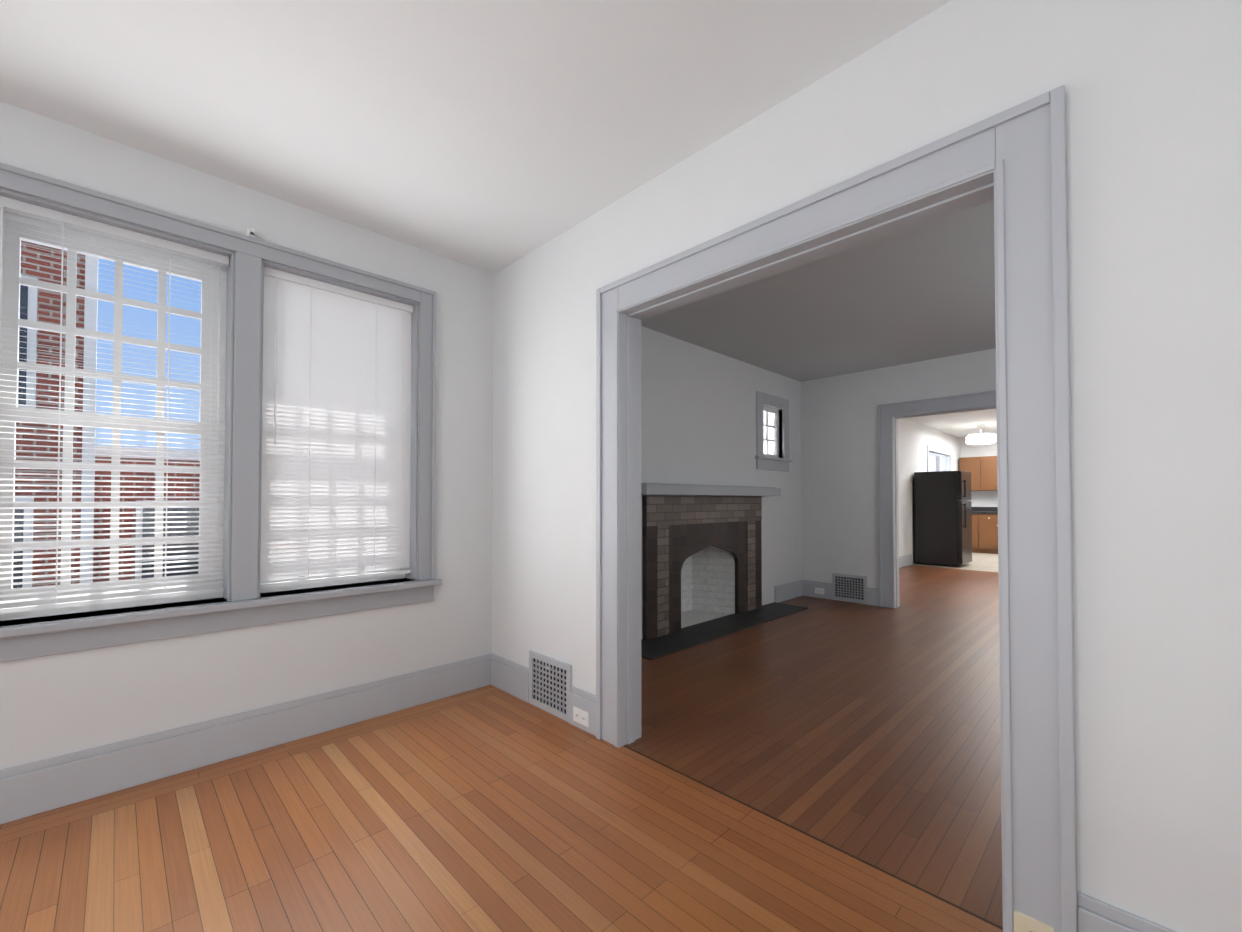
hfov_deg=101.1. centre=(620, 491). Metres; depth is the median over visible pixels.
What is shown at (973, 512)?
base cabinet
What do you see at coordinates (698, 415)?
wall
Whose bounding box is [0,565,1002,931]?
floor
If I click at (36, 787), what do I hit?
baseboard
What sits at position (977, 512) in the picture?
countertop
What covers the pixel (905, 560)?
baseboard
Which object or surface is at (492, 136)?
ceiling
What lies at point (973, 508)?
backsplash
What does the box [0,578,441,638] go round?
window sill
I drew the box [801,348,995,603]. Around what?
wall
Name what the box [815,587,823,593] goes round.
outlet
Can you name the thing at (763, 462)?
window
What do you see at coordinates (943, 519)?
fridge
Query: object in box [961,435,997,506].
wall
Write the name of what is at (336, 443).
window blind
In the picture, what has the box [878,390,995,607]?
door frame
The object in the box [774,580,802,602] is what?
baseboard
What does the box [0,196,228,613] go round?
window blind
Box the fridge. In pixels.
[914,471,971,565]
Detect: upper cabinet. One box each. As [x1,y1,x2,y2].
[959,457,978,490]
[979,456,996,490]
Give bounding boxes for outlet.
[573,706,588,726]
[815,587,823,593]
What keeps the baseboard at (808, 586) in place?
attached to the wall at (839, 476)
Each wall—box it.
[0,101,960,769]
[492,0,1241,931]
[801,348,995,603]
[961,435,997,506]
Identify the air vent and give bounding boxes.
[529,650,571,721]
[832,573,866,602]
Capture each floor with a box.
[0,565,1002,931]
[912,553,997,571]
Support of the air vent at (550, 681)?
in the wall at (1154, 172)
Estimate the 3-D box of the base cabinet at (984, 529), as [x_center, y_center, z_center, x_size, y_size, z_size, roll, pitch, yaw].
[8.254,0.909,11.022,0.650,0.860,0.800,1,-1,-45]
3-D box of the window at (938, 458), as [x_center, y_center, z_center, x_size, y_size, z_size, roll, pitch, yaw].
[6.559,-0.258,10.625,1.810,1.260,0.200,1,-1,-45]
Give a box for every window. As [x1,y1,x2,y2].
[0,162,436,662]
[755,391,792,471]
[927,445,951,471]
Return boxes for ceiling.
[0,0,996,437]
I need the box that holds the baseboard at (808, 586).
[803,580,832,599]
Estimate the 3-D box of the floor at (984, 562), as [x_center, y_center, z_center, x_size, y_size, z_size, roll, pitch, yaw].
[8.037,1.357,9.103,4.150,0.100,4.586,1,-1,-45]
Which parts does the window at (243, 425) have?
left window sashes, right window sashes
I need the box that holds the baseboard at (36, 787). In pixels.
[0,654,487,824]
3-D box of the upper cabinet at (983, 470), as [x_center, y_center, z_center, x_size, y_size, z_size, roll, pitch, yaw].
[8.363,-0.401,11.152,0.343,0.755,0.800,1,-1,-45]
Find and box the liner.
[681,545,734,627]
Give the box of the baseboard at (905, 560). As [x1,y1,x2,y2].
[899,554,912,567]
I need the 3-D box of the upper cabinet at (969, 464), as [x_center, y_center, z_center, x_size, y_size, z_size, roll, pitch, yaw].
[7.941,-0.394,11.579,0.343,0.755,0.400,1,-1,-45]
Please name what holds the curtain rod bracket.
attached to the window at (243, 425)
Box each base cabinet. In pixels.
[972,511,975,552]
[976,515,997,553]
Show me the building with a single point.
(38, 294)
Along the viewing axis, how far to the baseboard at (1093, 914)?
1.21 m
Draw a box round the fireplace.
[641,483,807,659]
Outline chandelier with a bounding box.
[966,424,995,444]
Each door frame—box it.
[596,85,1076,931]
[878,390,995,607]
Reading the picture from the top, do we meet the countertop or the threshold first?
the countertop
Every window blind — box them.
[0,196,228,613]
[260,266,412,587]
[929,452,947,471]
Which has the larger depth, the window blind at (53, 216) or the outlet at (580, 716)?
the outlet at (580, 716)
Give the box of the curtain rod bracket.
[247,228,254,237]
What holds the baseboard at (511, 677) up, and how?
attached to the wall at (1154, 172)
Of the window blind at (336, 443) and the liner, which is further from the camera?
the liner
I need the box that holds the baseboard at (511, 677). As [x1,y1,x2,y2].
[488,653,528,702]
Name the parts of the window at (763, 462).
small window sash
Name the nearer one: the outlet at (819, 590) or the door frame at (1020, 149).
the door frame at (1020, 149)
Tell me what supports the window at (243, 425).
in the wall at (698, 415)
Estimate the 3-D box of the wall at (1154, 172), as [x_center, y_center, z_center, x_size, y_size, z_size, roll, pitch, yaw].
[0.663,-0.114,1.832,0.114,2.600,4.086,1,-1,-45]
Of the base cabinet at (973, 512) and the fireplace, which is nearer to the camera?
the fireplace
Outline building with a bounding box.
[13,240,199,587]
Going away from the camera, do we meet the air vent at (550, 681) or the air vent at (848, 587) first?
the air vent at (550, 681)
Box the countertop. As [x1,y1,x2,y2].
[976,511,997,514]
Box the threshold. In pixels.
[624,745,1002,929]
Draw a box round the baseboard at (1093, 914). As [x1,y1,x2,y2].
[1077,892,1176,931]
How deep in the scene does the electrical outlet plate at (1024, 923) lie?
1.31 m
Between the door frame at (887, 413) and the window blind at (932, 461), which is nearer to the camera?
the door frame at (887, 413)
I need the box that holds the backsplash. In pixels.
[972,507,997,510]
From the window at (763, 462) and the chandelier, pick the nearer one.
the window at (763, 462)
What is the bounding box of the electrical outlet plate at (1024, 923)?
[1013,910,1053,931]

